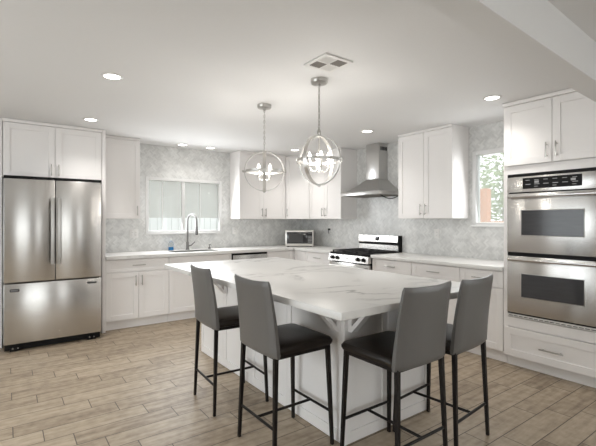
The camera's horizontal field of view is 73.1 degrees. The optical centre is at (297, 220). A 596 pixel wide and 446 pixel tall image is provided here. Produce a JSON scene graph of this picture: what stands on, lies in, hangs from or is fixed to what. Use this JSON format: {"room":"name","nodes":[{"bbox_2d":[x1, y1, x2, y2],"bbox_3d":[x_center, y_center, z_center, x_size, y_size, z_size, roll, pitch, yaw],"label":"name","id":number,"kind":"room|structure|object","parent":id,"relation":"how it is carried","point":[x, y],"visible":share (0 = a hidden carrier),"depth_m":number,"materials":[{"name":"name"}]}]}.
{"room":"kitchen","nodes":[
{"label":"kitchen","id":0,"kind":"room"},
{"bbox_2d":[2,129,301,334],"bbox_3d":[-1.715,0.132,6.143,4.600,2.437,0.150,0,0,-36],"label":"wall","id":1,"kind":"structure","parent":0,"point":[155,160],"depth_m":6.07,"materials":[{"name":"tile"}]},
{"bbox_2d":[106,135,139,218],"bbox_3d":[-2.382,-0.555,5.338,0.476,1.060,0.362,0,0,-36],"label":"upper cabinet","id":2,"kind":"object","parent":1,"relation":"attached to","point":[122,153],"visible":0.88,"depth_m":5.24,"materials":[{"name":"white paint"}]},
{"bbox_2d":[129,230,137,237],"bbox_3d":[-2.295,0.185,5.622,0.118,0.116,0.009,0,0,-36],"label":"outlet plate","id":3,"kind":"object","parent":1,"relation":"attached to","point":[132,233],"visible":1,"depth_m":5.62,"materials":[{"name":"white plastic"}]},
{"bbox_2d":[145,177,222,234],"bbox_3d":[-1.709,-0.210,6.085,1.190,0.827,0.110,0,0,-36],"label":"window","id":4,"kind":"structure","parent":1,"relation":"in","point":[164,197],"depth_m":6.06,"materials":[{"name":"white plastic"}]},
{"bbox_2d":[149,180,216,217],"bbox_3d":[-1.732,-0.310,6.116,1.088,0.540,0.002,0,0,-36],"label":"shade","id":5,"kind":"object","parent":4,"relation":"attached to","point":[165,197],"depth_m":6.07,"materials":[{"name":"white fabric"}]},
{"bbox_2d":[230,151,285,218],"bbox_3d":[-0.644,-0.555,6.604,0.866,1.060,0.362,0,0,-36],"label":"upper cabinet","id":6,"kind":"object","parent":1,"relation":"attached to","point":[246,202],"visible":0.97,"depth_m":6.43,"materials":[{"name":"white paint"}]},
{"bbox_2d":[0,0,595,155],"bbox_3d":[0.042,-1.137,1.454,7.280,0.100,9.800,0,0,-36],"label":"ceiling","id":7,"kind":"structure","parent":0,"point":[196,73],"depth_m":2.91,"materials":[{"name":"paint"}]},
{"bbox_2d":[82,117,98,121],"bbox_3d":[-2.225,-1.083,4.318,0.160,0.006,0.160,0,0,-36],"label":"recessed light","id":8,"kind":"object","parent":7,"relation":"in","point":[86,118],"visible":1,"depth_m":4.31,"materials":[{"name":"white plastic"}]},
{"bbox_2d":[100,72,123,79],"bbox_3d":[-1.397,-1.083,3.024,0.160,0.006,0.160,0,0,-36],"label":"recessed light","id":9,"kind":"object","parent":7,"relation":"in","point":[108,75],"visible":1,"depth_m":3.02,"materials":[{"name":"white plastic"}]},
{"bbox_2d":[242,103,285,192],"bbox_3d":[-0.317,-0.673,3.781,0.360,0.826,0.360,0,0,-38],"label":"pendant light","id":10,"kind":"object","parent":7,"relation":"hanging from","point":[262,106],"visible":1,"depth_m":3.74,"materials":[{"name":"silver metal"}]},
{"bbox_2d":[296,77,342,186],"bbox_3d":[0.163,-0.673,3.100,0.360,0.826,0.360,0,0,-20],"label":"pendant light","id":11,"kind":"object","parent":7,"relation":"hanging from","point":[315,81],"visible":1,"depth_m":3.08,"materials":[{"name":"silver metal"}]},
{"bbox_2d":[308,137,330,186],"bbox_3d":[0.163,-0.454,3.100,0.136,0.388,0.136,0,0,36],"label":"candelabra","id":12,"kind":"object","parent":11,"relation":"on","point":[318,160],"depth_m":3.10,"materials":[{"name":"silver metal"}]},
{"bbox_2d":[304,53,352,72],"bbox_3d":[0.207,-1.081,2.768,0.240,0.012,0.240,0,0,-36],"label":"ceiling vent","id":13,"kind":"object","parent":7,"relation":"in","point":[326,62],"visible":1,"depth_m":2.75,"materials":[{"name":"white plastic"}]},
{"bbox_2d":[361,130,373,132],"bbox_3d":[0.840,-1.083,4.881,0.160,0.006,0.160,0,0,-36],"label":"recessed light","id":14,"kind":"object","parent":7,"relation":"in","point":[363,131],"visible":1,"depth_m":4.89,"materials":[{"name":"white plastic"}]},
{"bbox_2d":[482,95,501,100],"bbox_3d":[1.716,-1.083,3.552,0.160,0.006,0.160,0,0,-36],"label":"recessed light","id":15,"kind":"object","parent":7,"relation":"in","point":[490,97],"visible":1,"depth_m":3.54,"materials":[{"name":"white plastic"}]},
{"bbox_2d":[0,318,595,445],"bbox_3d":[0.042,1.400,1.454,7.280,0.100,9.800,0,0,-36],"label":"floor","id":16,"kind":"structure","parent":0,"point":[130,386],"depth_m":2.98,"materials":[{"name":"brown wood"}]},
{"bbox_2d":[0,118,1,347],"bbox_3d":[-3.320,0.132,4.479,0.040,2.434,0.610,0,0,-36],"label":"end panel","id":17,"kind":"object","parent":16,"relation":"on","point":[0,118],"visible":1,"depth_m":4.24,"materials":[{"name":"white paint"}]},
{"bbox_2d":[2,118,101,180],"bbox_3d":[-2.902,-0.775,4.756,0.958,0.620,0.634,0,0,-36],"label":"upper cabinet","id":18,"kind":"object","parent":17,"relation":"attached to","point":[30,148],"visible":0.89,"depth_m":4.50,"materials":[{"name":"white paint"}]},
{"bbox_2d":[3,175,100,351],"bbox_3d":[-2.838,0.444,4.638,0.904,1.810,0.901,0,0,-36],"label":"refrigerator","id":19,"kind":"object","parent":16,"relation":"on","point":[52,226],"visible":1,"depth_m":4.29,"materials":[{"name":"silver metal"}]},
{"bbox_2d":[3,276,99,346],"bbox_3d":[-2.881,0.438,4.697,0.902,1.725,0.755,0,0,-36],"label":"drawer","id":20,"kind":"object","parent":19,"relation":"in","point":[96,334],"depth_m":4.49,"materials":[{"name":"silver metal"}]},
{"bbox_2d":[100,130,105,332],"bbox_3d":[-2.509,0.132,5.070,0.039,2.434,0.610,0,0,-36],"label":"end panel","id":21,"kind":"object","parent":16,"relation":"on","point":[103,182],"visible":0.44,"depth_m":4.83,"materials":[{"name":"white paint"}]},
{"bbox_2d":[106,257,168,330],"bbox_3d":[-2.175,0.913,5.301,0.763,0.872,0.629,0,0,-36],"label":"base cabinet","id":22,"kind":"object","parent":16,"relation":"on","point":[137,290],"visible":0.98,"depth_m":5.07,"materials":[{"name":"white paint"}]},
{"bbox_2d":[167,253,231,321],"bbox_3d":[-1.496,0.913,5.796,0.910,0.872,0.629,0,0,-36],"label":"base cabinet","id":23,"kind":"object","parent":16,"relation":"on","point":[181,294],"visible":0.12,"depth_m":5.42,"materials":[{"name":"white paint"}]},
{"bbox_2d":[190,263,268,416],"bbox_3d":[-0.536,0.840,3.045,0.482,1.020,0.432,0,0,-33],"label":"bar stool","id":24,"kind":"object","parent":16,"relation":"on","point":[207,312],"visible":0.91,"depth_m":2.87,"materials":[{"name":"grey leather"}]},
{"bbox_2d":[231,252,266,259],"bbox_3d":[-0.872,0.915,6.228,0.595,0.867,0.615,0,0,-36],"label":"dishwasher","id":25,"kind":"object","parent":16,"relation":"on","point":[251,255],"visible":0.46,"depth_m":6.00,"materials":[{"name":"silver metal"}]},
{"bbox_2d":[234,274,333,445],"bbox_3d":[-0.101,0.840,2.456,0.482,1.020,0.432,0,0,-36],"label":"bar stool","id":26,"kind":"object","parent":16,"relation":"on","point":[260,331],"visible":1,"depth_m":2.34,"materials":[{"name":"grey leather"}]},
{"bbox_2d":[267,250,305,260],"bbox_3d":[-0.117,0.913,6.642,1.107,0.872,0.885,0,0,-36],"label":"base cabinet","id":27,"kind":"object","parent":16,"relation":"on","point":[289,254],"visible":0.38,"depth_m":6.37,"materials":[{"name":"white paint"}]},
{"bbox_2d":[106,245,349,259],"bbox_3d":[-0.855,0.455,5.723,3.397,0.040,1.535,0,0,-36],"label":"countertop","id":28,"kind":"structure","parent":27,"relation":"on","point":[319,249],"depth_m":5.83,"materials":[{"name":"stone"}]},
{"bbox_2d":[168,239,173,250],"bbox_3d":[-1.847,0.343,5.848,0.074,0.185,0.073,0,0,-36],"label":"soap bottle","id":29,"kind":"object","parent":28,"relation":"on","point":[170,245],"visible":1,"depth_m":5.83,"materials":[{"name":"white plastic"}]},
{"bbox_2d":[186,214,197,249],"bbox_3d":[-1.548,0.166,5.946,0.240,0.538,0.110,0,0,30],"label":"faucet","id":30,"kind":"object","parent":28,"relation":"on","point":[189,215],"visible":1,"depth_m":5.95,"materials":[{"name":"silver metal"}]},
{"bbox_2d":[169,249,219,252],"bbox_3d":[-1.495,0.543,5.780,0.662,0.213,0.347,0,0,-36],"label":"sink","id":31,"kind":"object","parent":28,"relation":"in","point":[205,249],"visible":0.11,"depth_m":5.93,"materials":[{"name":"metal"}]},
{"bbox_2d":[285,230,313,246],"bbox_3d":[0.033,0.299,6.769,0.464,0.272,0.348,0,0,4],"label":"microwave","id":32,"kind":"object","parent":28,"relation":"on","point":[292,237],"visible":1,"depth_m":6.60,"materials":[{"name":"silver metal"}]},
{"bbox_2d":[201,283,426,445],"bbox_3d":[-0.048,0.912,3.382,1.015,0.873,2.355,0,0,-36],"label":"kitchen island","id":33,"kind":"object","parent":16,"relation":"on","point":[367,382],"visible":0.38,"depth_m":2.64,"materials":[{"name":"white paint"}]},
{"bbox_2d":[164,257,460,320],"bbox_3d":[-0.030,0.455,3.337,1.320,0.040,2.610,0,0,-36],"label":"island countertop","id":34,"kind":"structure","parent":33,"relation":"on","point":[341,293],"depth_m":2.78,"materials":[{"name":"stone"}]},
{"bbox_2d":[305,251,331,263],"bbox_3d":[0.525,0.913,6.167,0.629,0.872,0.630,0,0,-36],"label":"base cabinet","id":35,"kind":"object","parent":16,"relation":"on","point":[315,257],"visible":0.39,"depth_m":6.01,"materials":[{"name":"white paint"}]},
{"bbox_2d":[328,234,401,269],"bbox_3d":[0.909,0.778,5.577,0.703,1.141,0.768,0,0,-36],"label":"gas range","id":36,"kind":"object","parent":16,"relation":"on","point":[369,245],"visible":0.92,"depth_m":5.53,"materials":[{"name":"silver metal"}]},
{"bbox_2d":[330,248,396,256],"bbox_3d":[0.914,0.438,5.580,0.571,0.052,0.768,0,0,-36],"label":"cooktop","id":37,"kind":"object","parent":36,"relation":"in","point":[352,252],"depth_m":5.51,"materials":[{"name":"metal"}]},
{"bbox_2d":[372,258,412,275],"bbox_3d":[1.350,0.913,5.034,0.629,0.872,0.610,0,0,-36],"label":"base cabinet","id":38,"kind":"object","parent":16,"relation":"on","point":[391,266],"visible":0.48,"depth_m":4.85,"materials":[{"name":"white paint"}]},
{"bbox_2d":[340,281,451,445],"bbox_3d":[0.555,0.840,2.265,0.432,1.020,0.482,0,0,-36],"label":"bar stool","id":39,"kind":"object","parent":16,"relation":"on","point":[419,338],"visible":1,"depth_m":2.11,"materials":[{"name":"grey leather"}]},
{"bbox_2d":[412,262,460,323],"bbox_3d":[1.710,0.913,4.540,0.629,0.872,0.604,0,0,-36],"label":"base cabinet","id":40,"kind":"object","parent":16,"relation":"on","point":[450,273],"visible":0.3,"depth_m":4.29,"materials":[{"name":"white paint"}]},
{"bbox_2d":[392,274,492,445],"bbox_3d":[0.923,0.840,2.534,0.432,1.020,0.482,0,0,-42],"label":"bar stool","id":41,"kind":"object","parent":16,"relation":"on","point":[468,330],"visible":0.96,"depth_m":2.34,"materials":[{"name":"grey leather"}]},
{"bbox_2d":[460,267,506,362],"bbox_3d":[2.020,0.913,4.114,0.629,0.872,0.442,0,0,-36],"label":"base cabinet","id":42,"kind":"object","parent":16,"relation":"on","point":[494,342],"visible":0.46,"depth_m":3.85,"materials":[{"name":"white paint"}]},
{"bbox_2d":[371,253,503,270],"bbox_3d":[1.665,0.455,4.609,0.635,0.040,1.665,0,0,-36],"label":"countertop","id":43,"kind":"structure","parent":42,"relation":"on","point":[475,263],"depth_m":4.43,"materials":[{"name":"stone"}]},
{"bbox_2d":[502,88,595,387],"bbox_3d":[2.394,0.132,3.588,0.654,2.434,0.840,0,0,-36],"label":"oven tower","id":44,"kind":"object","parent":16,"relation":"on","point":[554,131],"visible":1,"depth_m":3.45,"materials":[{"name":"white paint"}]},
{"bbox_2d":[507,167,595,331],"bbox_3d":[2.365,0.230,3.566,0.627,1.301,0.756,0,0,-36],"label":"double wall oven","id":45,"kind":"object","parent":44,"relation":"in","point":[551,215],"visible":1,"depth_m":3.40,"materials":[{"name":"silver metal"}]},
{"bbox_2d":[302,121,503,260],"bbox_3d":[1.570,0.132,5.412,0.150,2.437,4.900,0,0,-36],"label":"wall","id":46,"kind":"structure","parent":0,"point":[375,215],"depth_m":5.32,"materials":[{"name":"stone"}]},
{"bbox_2d":[285,155,308,218],"bbox_3d":[0.022,-0.555,6.910,0.579,1.060,0.650,0,0,-36],"label":"upper cabinet","id":47,"kind":"object","parent":46,"relation":"attached to","point":[297,187],"visible":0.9,"depth_m":6.70,"materials":[{"name":"white paint"}]},
{"bbox_2d":[309,148,356,218],"bbox_3d":[0.532,-0.555,6.399,0.362,1.060,0.772,0,0,-36],"label":"upper cabinet","id":48,"kind":"object","parent":46,"relation":"attached to","point":[326,201],"visible":0.81,"depth_m":6.17,"materials":[{"name":"white paint"}]},
{"bbox_2d":[341,143,397,198],"bbox_3d":[1.023,-0.686,5.620,0.482,0.795,0.740,0,0,-36],"label":"range hood","id":49,"kind":"object","parent":46,"relation":"attached to","point":[376,184],"visible":0.94,"depth_m":5.62,"materials":[{"name":"metal"}]},
{"bbox_2d":[398,124,468,218],"bbox_3d":[1.622,-0.555,4.902,0.362,1.060,0.768,0,0,-36],"label":"upper cabinet","id":50,"kind":"object","parent":46,"relation":"attached to","point":[433,163],"visible":1,"depth_m":4.70,"materials":[{"name":"white paint"}]},
{"bbox_2d":[434,229,439,237],"bbox_3d":[1.741,0.165,5.041,0.009,0.116,0.075,0,0,-36],"label":"outlet plate","id":51,"kind":"object","parent":46,"relation":"attached to","point":[436,231],"visible":1,"depth_m":5.04,"materials":[{"name":"white plastic"}]},
{"bbox_2d":[471,147,503,226],"bbox_3d":[2.219,-0.360,4.435,0.110,0.870,0.599,0,0,-36],"label":"window","id":52,"kind":"structure","parent":46,"relation":"in","point":[476,155],"depth_m":4.62,"materials":[{"name":"white plastic"}]},
{"bbox_2d":[420,0,595,101],"bbox_3d":[-0.044,-0.969,1.053,6.330,0.237,0.141,0,0,-39],"label":"beam","id":53,"kind":"structure","parent":0,"point":[536,32],"depth_m":1.96,"materials":[{"name":"paint"}]},
{"label":"outside","id":54,"kind":"structure","parent":0,"visible":0},
{"bbox_3d":[-0.369,1.530,2.205,30.000,0.140,32.000,0,0,-36],"label":"terrain","id":55,"kind":"structure","parent":54,"visible":0},
{"bbox_2d":[149,218,216,230],"bbox_3d":[-2.864,0.650,8.603,7.600,1.620,0.120,0,0,-36],"label":"fence","id":56,"kind":"object","parent":55,"relation":"on","point":[155,224],"visible":0.02,"depth_m":8.75,"materials":[{"name":"white"}]},
{"bbox_2d":[480,188,503,221],"bbox_3d":[3.559,0.435,7.343,0.140,2.050,0.420,0,0,-36],"label":"wall","id":57,"kind":"structure","parent":55,"relation":"on","point":[485,194],"depth_m":7.41,"materials":[{"name":"paint"}]},
{"bbox_2d":[480,153,503,220],"bbox_3d":[4.439,-0.274,8.542,2.028,3.473,2.048,0,0,-36],"label":"tree","id":58,"kind":"object","parent":55,"relation":"on","point":[485,180],"visible":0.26,"depth_m":8.43,"materials":[{"name":"green plant"}]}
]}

